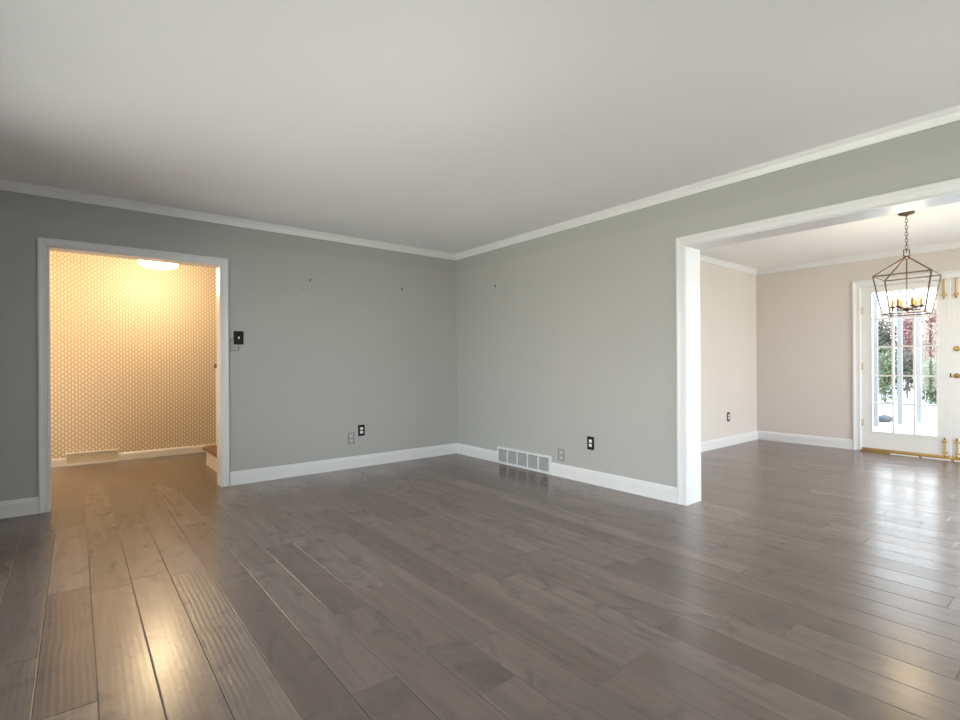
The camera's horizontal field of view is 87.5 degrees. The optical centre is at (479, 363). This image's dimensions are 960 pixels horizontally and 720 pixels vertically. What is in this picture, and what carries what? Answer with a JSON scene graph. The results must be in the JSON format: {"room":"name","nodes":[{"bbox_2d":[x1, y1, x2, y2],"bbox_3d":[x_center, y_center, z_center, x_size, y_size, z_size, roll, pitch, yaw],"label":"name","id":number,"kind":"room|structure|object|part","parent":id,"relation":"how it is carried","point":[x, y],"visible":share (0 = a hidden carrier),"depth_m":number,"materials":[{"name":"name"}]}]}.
{"room":"empty living room","nodes":[
{"label":"empty living room","id":0,"kind":"room"},
{"bbox_2d":[50,251,216,458],"bbox_3d":[-3.710,-0.087,6.553,5.950,2.480,0.120,0,0,-39],"label":"wall","id":1,"kind":"structure","parent":0,"point":[134,346],"depth_m":6.06,"materials":[{"name":"beige paper"}]},
{"bbox_2d":[65,449,118,465],"bbox_3d":[-4.494,1.087,5.813,0.490,0.140,0.040,0,0,-39],"label":"air vent","id":2,"kind":"object","parent":1,"relation":"in","point":[101,456],"visible":1,"depth_m":5.80,"materials":[{"name":"beige metal"}]},
{"bbox_2d":[51,444,215,467],"bbox_3d":[-3.641,1.106,6.516,5.700,0.092,0.016,0,0,-39],"label":"baseboard","id":3,"kind":"structure","parent":1,"relation":"attached to","point":[59,462],"depth_m":6.19,"materials":[{"name":"white wood"}]},
{"bbox_2d":[0,190,456,500],"bbox_3d":[-2.152,-0.140,4.960,5.075,2.567,0.143,0,0,-39],"label":"wall","id":4,"kind":"structure","parent":0,"point":[319,362],"depth_m":5.06,"materials":[{"name":"grey paint"}]},
{"bbox_2d":[37,237,228,512],"bbox_3d":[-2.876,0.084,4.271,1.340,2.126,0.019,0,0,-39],"label":"trim","id":5,"kind":"structure","parent":4,"relation":"attached to","point":[43,243],"depth_m":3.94,"materials":[{"name":"white wood"}]},
{"bbox_2d":[230,338,238,350],"bbox_3d":[-2.318,-0.178,4.732,0.076,0.118,0.003,0,0,-39],"label":"cover plate","id":6,"kind":"object","parent":4,"relation":"attached to","point":[233,346],"visible":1,"depth_m":4.72,"materials":[{"name":"grey plastic"}]},
{"bbox_3d":[-2.318,-0.178,4.733,0.064,0.106,0.002,0,0,-39],"label":"plate","id":7,"kind":"part","parent":6,"relation":"part of","materials":[{"name":"grey plastic"}]},
{"bbox_2d":[234,331,243,343],"bbox_3d":[-2.286,-0.246,4.746,0.086,0.126,0.022,0,0,-39],"label":"light switch","id":8,"kind":"object","parent":4,"relation":"attached to","point":[238,335],"visible":1,"depth_m":4.75,"materials":[{"name":"black plastic"}]},
{"bbox_2d":[348,432,353,443],"bbox_3d":[-1.405,0.815,5.463,0.070,0.125,0.004,0,0,-39],"label":"cover plate","id":9,"kind":"object","parent":4,"relation":"attached to","point":[350,435],"visible":1,"depth_m":5.46,"materials":[{"name":"grey plastic"}]},
{"bbox_2d":[358,425,364,435],"bbox_3d":[-1.310,0.737,5.537,0.078,0.122,0.008,0,0,-39],"label":"power outlet","id":10,"kind":"object","parent":4,"relation":"attached to","point":[361,428],"visible":1,"depth_m":5.54,"materials":[{"name":"black plastic"}]},
{"bbox_2d":[230,443,676,503],"bbox_3d":[-0.378,1.070,4.363,2.642,0.128,3.004,0,0,-39],"label":"baseboard","id":11,"kind":"structure","parent":4,"relation":"attached to","point":[667,493],"depth_m":5.02,"materials":[{"name":"white wood"}]},
{"bbox_2d":[0,439,959,719],"bbox_3d":[0.864,1.187,4.397,9.055,0.120,9.270,0,0,-39],"label":"floor","id":12,"kind":"structure","parent":0,"point":[803,581],"depth_m":2.43,"materials":[{"name":"grey wood"}]},
{"bbox_2d":[202,364,216,471],"bbox_3d":[-1.968,0.331,5.987,2.232,1.624,1.225,0,0,-39],"label":"staircase","id":13,"kind":"structure","parent":12,"relation":"on","point":[211,450],"depth_m":5.58,"materials":[{"name":"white wood"}]},
{"bbox_3d":[-3.008,0.497,5.793,0.070,0.897,0.070,0,0,-39],"label":"newel post","id":14,"kind":"part","parent":13,"relation":"part of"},
{"bbox_2d":[0,0,959,268],"bbox_3d":[1.558,-1.430,3.519,9.055,0.127,7.013,0,0,-39],"label":"ceiling","id":15,"kind":"structure","parent":0,"point":[449,126],"depth_m":2.66,"materials":[{"name":"white paint"}]},
{"bbox_2d":[872,211,941,316],"bbox_3d":[3.891,-0.913,4.569,0.418,0.931,0.418,0,0,-39],"label":"lantern chandelier","id":16,"kind":"object","parent":15,"relation":"hanging from","point":[899,301],"visible":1,"depth_m":4.56,"materials":[{"name":"brown metal"}]},
{"bbox_3d":[3.889,-1.184,4.569,0.018,0.342,0.018,0,0,-23],"label":"chain","id":17,"kind":"part","parent":16,"relation":"part of","materials":[{"name":"brown metal"}]},
{"bbox_3d":[3.892,-0.720,4.569,0.080,0.499,0.080,0,0,-39],"label":"stem","id":18,"kind":"part","parent":16,"relation":"part of","materials":[{"name":"brown metal"}]},
{"bbox_2d":[456,121,959,486],"bbox_3d":[1.853,-0.162,3.864,0.214,2.567,6.590,0,0,-39],"label":"wall","id":19,"kind":"structure","parent":0,"point":[574,339],"depth_m":4.56,"materials":[{"name":"grey paint"}]},
{"bbox_2d":[0,105,959,259],"bbox_3d":[-0.118,-1.349,2.377,4.711,0.072,6.440,0,0,-39],"label":"trim","id":20,"kind":"structure","parent":19,"relation":"attached to","point":[949,115],"depth_m":4.06,"materials":[{"name":"white wood"}]},
{"bbox_2d":[497,446,551,473],"bbox_3d":[0.463,1.030,5.401,0.030,0.180,0.820,0,0,-39],"label":"air vent","id":21,"kind":"object","parent":19,"relation":"in","point":[536,461],"visible":1,"depth_m":5.36,"materials":[{"name":"grey metal"}]},
{"bbox_3d":[0.258,1.033,5.643,0.009,0.131,0.138,0,0,-39],"label":"louvre panel","id":22,"kind":"part","parent":21,"relation":"part of","materials":[{"name":"grey metal"}]},
{"bbox_3d":[0.357,1.032,5.520,0.009,0.131,0.141,0,0,-39],"label":"louvre panel","id":23,"kind":"part","parent":21,"relation":"part of","materials":[{"name":"grey metal"}]},
{"bbox_3d":[0.457,1.032,5.396,0.009,0.131,0.141,0,0,-39],"label":"louvre panel","id":24,"kind":"part","parent":21,"relation":"part of","materials":[{"name":"grey metal"}]},
{"bbox_3d":[0.557,1.031,5.272,0.009,0.131,0.141,0,0,-39],"label":"louvre panel","id":25,"kind":"part","parent":21,"relation":"part of","materials":[{"name":"grey metal"}]},
{"bbox_3d":[0.656,1.030,5.148,0.009,0.131,0.138,0,0,-39],"label":"louvre panel","id":26,"kind":"part","parent":21,"relation":"part of","materials":[{"name":"grey metal"}]},
{"bbox_2d":[558,449,563,460],"bbox_3d":[0.808,0.910,4.993,0.004,0.115,0.078,0,0,-39],"label":"cover plate","id":27,"kind":"object","parent":19,"relation":"attached to","point":[560,451],"visible":1,"depth_m":4.99,"materials":[{"name":"grey plastic"}]},
{"bbox_2d":[587,436,593,449],"bbox_3d":[1.038,0.746,4.703,0.008,0.122,0.078,0,0,-39],"label":"power outlet","id":28,"kind":"object","parent":19,"relation":"attached to","point":[590,440],"visible":1,"depth_m":4.70,"materials":[{"name":"black plastic"}]},
{"bbox_2d":[676,178,959,505],"bbox_3d":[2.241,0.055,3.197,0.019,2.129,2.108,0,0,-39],"label":"trim","id":29,"kind":"structure","parent":19,"relation":"attached to","point":[953,185],"depth_m":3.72,"materials":[{"name":"white wood"}]},
{"bbox_2d":[700,241,959,274],"bbox_3d":[4.080,-1.344,4.316,3.830,0.072,4.789,0,0,-39],"label":"trim","id":30,"kind":"structure","parent":19,"relation":"attached to","point":[950,245],"depth_m":6.50,"materials":[{"name":"white wood"}]},
{"bbox_2d":[700,261,756,441],"bbox_3d":[2.604,-0.140,6.273,3.980,2.517,0.120,0,0,-39],"label":"wall","id":31,"kind":"structure","parent":0,"point":[728,347],"depth_m":6.80,"materials":[{"name":"beige paint"}]},
{"bbox_2d":[701,430,852,451],"bbox_3d":[2.959,1.052,5.721,3.830,0.128,1.177,0,0,-39],"label":"baseboard","id":32,"kind":"structure","parent":31,"relation":"attached to","point":[717,443],"depth_m":6.84,"materials":[{"name":"white wood"}]},
{"bbox_2d":[756,248,959,438],"bbox_3d":[5.636,-0.157,5.564,0.150,2.517,4.789,0,0,-39],"label":"wall","id":33,"kind":"structure","parent":0,"point":[804,316],"depth_m":6.83,"materials":[{"name":"beige paint"}]},
{"bbox_2d":[861,278,950,457],"bbox_3d":[5.149,0.029,6.086,0.067,2.127,0.850,0,0,-39],"label":"door","id":34,"kind":"structure","parent":33,"relation":"in","point":[939,445],"depth_m":6.01,"materials":[{"name":"white paint"}]},
{"bbox_2d":[852,270,959,449],"bbox_3d":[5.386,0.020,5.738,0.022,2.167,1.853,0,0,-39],"label":"trim","id":35,"kind":"structure","parent":33,"relation":"attached to","point":[856,363],"depth_m":6.41,"materials":[{"name":"white wood"}]},
{"bbox_2d":[861,449,959,460],"bbox_3d":[5.420,1.093,5.760,0.150,0.020,1.677,0,0,-39],"label":"trim","id":36,"kind":"structure","parent":33,"relation":"attached to","point":[868,450],"depth_m":6.03,"materials":[{"name":"gold metal"}]},
{"bbox_2d":[890,453,959,461],"bbox_3d":[5.368,1.099,5.683,0.023,0.010,1.120,0,0,-39],"label":"trim","id":37,"kind":"structure","parent":33,"relation":"attached to","point":[890,453],"depth_m":5.86,"materials":[{"name":"gold"}]},
{"bbox_2d":[950,277,959,458],"bbox_3d":[5.665,0.026,5.419,0.100,2.127,0.842,0,0,-39],"label":"door","id":38,"kind":"structure","parent":33,"relation":"in","point":[954,283],"depth_m":5.72,"materials":[{"name":"white paint"}]},
{"bbox_3d":[-3.032,-1.361,5.705,5.950,0.100,2.360,0,0,-39],"label":"ceiling","id":39,"kind":"structure","parent":0,"visible":0},
{"bbox_2d":[138,260,177,269],"bbox_3d":[-3.599,-1.185,5.605,0.380,0.246,0.384,0,0,-39],"label":"ceiling light","id":40,"kind":"object","parent":39,"relation":"attached to","point":[148,264],"visible":0.45,"depth_m":5.51,"materials":[{"name":"white glass"}]},
{"label":"outside","id":41,"kind":"structure","parent":0,"visible":0},
{"bbox_2d":[878,380,936,435],"bbox_3d":[26.460,1.137,21.323,52.045,0.080,90.000,0,0,-39],"label":"ground","id":42,"kind":"structure","parent":41,"point":[929,423],"depth_m":11.04,"materials":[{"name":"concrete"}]},
{"bbox_2d":[873,293,879,430],"bbox_3d":[6.789,-0.053,8.600,0.100,2.500,0.100,0,0,-39],"label":"porch post","id":43,"kind":"object","parent":42,"relation":"on","point":[875,300],"visible":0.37,"depth_m":8.57,"materials":[{"name":"white paint"}]},
{"bbox_2d":[879,415,891,421],"bbox_3d":[8.218,1.121,10.196,0.360,0.168,0.205,0,0,5],"label":"rock","id":44,"kind":"object","parent":42,"relation":"on","point":[882,418],"visible":0.71,"depth_m":10.12,"materials":[{"name":"grey stone"}]},
{"bbox_2d":[878,296,896,343],"bbox_3d":[21.708,-1.308,27.058,1.820,4.866,1.465,0,0,-11],"label":"tree","id":45,"kind":"object","parent":42,"relation":"on","point":[884,305],"visible":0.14,"depth_m":26.78,"materials":[{"name":"grey plant"}]},
{"bbox_2d":[878,345,903,404],"bbox_3d":[11.778,0.352,14.464,0.965,1.836,0.791,0,0,-39],"label":"shrub","id":46,"kind":"object","parent":42,"relation":"on","point":[886,368],"visible":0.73,"depth_m":14.38,"materials":[{"name":"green plant"}]},
{"bbox_2d":[878,312,904,394],"bbox_3d":[15.002,-0.409,18.541,1.094,3.133,1.160,0,0,-39],"label":"tree","id":47,"kind":"object","parent":42,"relation":"on","point":[885,336],"visible":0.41,"depth_m":18.38,"materials":[{"name":"grey plant"}]},
{"bbox_3d":[15.000,-0.752,18.541,1.094,2.448,1.160,0,0,-39],"label":"crown","id":48,"kind":"part","parent":47,"relation":"part of","materials":[{"name":"green plant"}]},
{"bbox_2d":[896,290,904,430],"bbox_3d":[7.461,-0.056,8.900,0.100,2.500,0.100,0,0,-39],"label":"porch post","id":49,"kind":"object","parent":42,"relation":"on","point":[900,426],"visible":0.84,"depth_m":8.88,"materials":[{"name":"white paint"}]},
{"bbox_3d":[7.468,1.134,8.899,0.100,0.120,0.100,0,0,-39],"label":"post","id":50,"kind":"part","parent":49,"relation":"part of","materials":[{"name":"white paint"}]},
{"bbox_2d":[890,347,929,397],"bbox_3d":[14.313,0.293,16.840,0.982,1.733,1.264,0,0,-25],"label":"shrub","id":51,"kind":"object","parent":42,"relation":"on","point":[907,365],"visible":0.39,"depth_m":16.68,"materials":[{"name":"grey plant"}]},
{"bbox_2d":[894,293,928,386],"bbox_3d":[20.569,-1.133,24.024,1.554,4.526,1.432,0,0,-39],"label":"tree","id":52,"kind":"object","parent":42,"relation":"on","point":[909,301],"visible":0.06,"depth_m":23.95,"materials":[{"name":"grey plant"}]},
{"bbox_3d":[20.564,-1.958,24.024,1.554,2.877,1.432,0,0,-39],"label":"crown","id":53,"kind":"part","parent":52,"relation":"part of","materials":[{"name":"plant"}]},
{"bbox_2d":[894,309,931,390],"bbox_3d":[17.498,-0.539,20.476,1.492,3.367,1.083,0,0,7],"label":"tree","id":54,"kind":"object","parent":42,"relation":"on","point":[906,333],"visible":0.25,"depth_m":20.39,"materials":[{"name":"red plant"}]},
{"bbox_3d":[17.497,-0.797,20.479,1.489,2.851,1.082,0,0,8],"label":"crown","id":55,"kind":"part","parent":54,"relation":"part of","materials":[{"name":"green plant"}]},
{"bbox_2d":[916,292,922,428],"bbox_3d":[8.062,-0.059,9.200,0.100,2.500,0.100,0,0,-39],"label":"porch post","id":56,"kind":"object","parent":42,"relation":"on","point":[919,424],"visible":0.75,"depth_m":9.18,"materials":[{"name":"white paint"}]},
{"bbox_3d":[8.068,1.131,9.200,0.100,0.120,0.100,0,0,-39],"label":"post","id":57,"kind":"part","parent":56,"relation":"part of","materials":[{"name":"white paint"}]},
{"bbox_2d":[908,307,935,368],"bbox_3d":[16.055,-0.458,17.822,1.222,3.217,1.142,0,0,-13],"label":"tree","id":58,"kind":"object","parent":42,"relation":"on","point":[928,338],"visible":0.36,"depth_m":17.73,"materials":[{"name":"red plant"}]},
{"bbox_2d":[922,357,936,403],"bbox_3d":[13.218,0.565,14.596,0.774,1.507,0.741,0,0,-39],"label":"shrub","id":59,"kind":"object","parent":42,"relation":"on","point":[929,384],"visible":0.71,"depth_m":14.53,"materials":[{"name":"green plant"}]},
{"bbox_2d":[923,295,935,332],"bbox_3d":[24.657,-1.304,26.927,1.825,4.826,1.478,0,0,-39],"label":"tree","id":60,"kind":"object","parent":42,"relation":"on","point":[931,301],"visible":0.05,"depth_m":27.13,"materials":[{"name":"grey plant"}]},
{"bbox_3d":[-1.957,-0.143,0.793,0.150,2.567,6.590,0,0,-39],"label":"wall","id":61,"kind":"structure","parent":0,"visible":0},
{"bbox_2d":[0,496,38,518],"bbox_3d":[-1.657,1.075,1.126,0.725,0.128,6.440,0,0,-39],"label":"baseboard","id":62,"kind":"structure","parent":61,"relation":"attached to","point":[24,506],"depth_m":3.78,"materials":[{"name":"white wood"}]}
]}

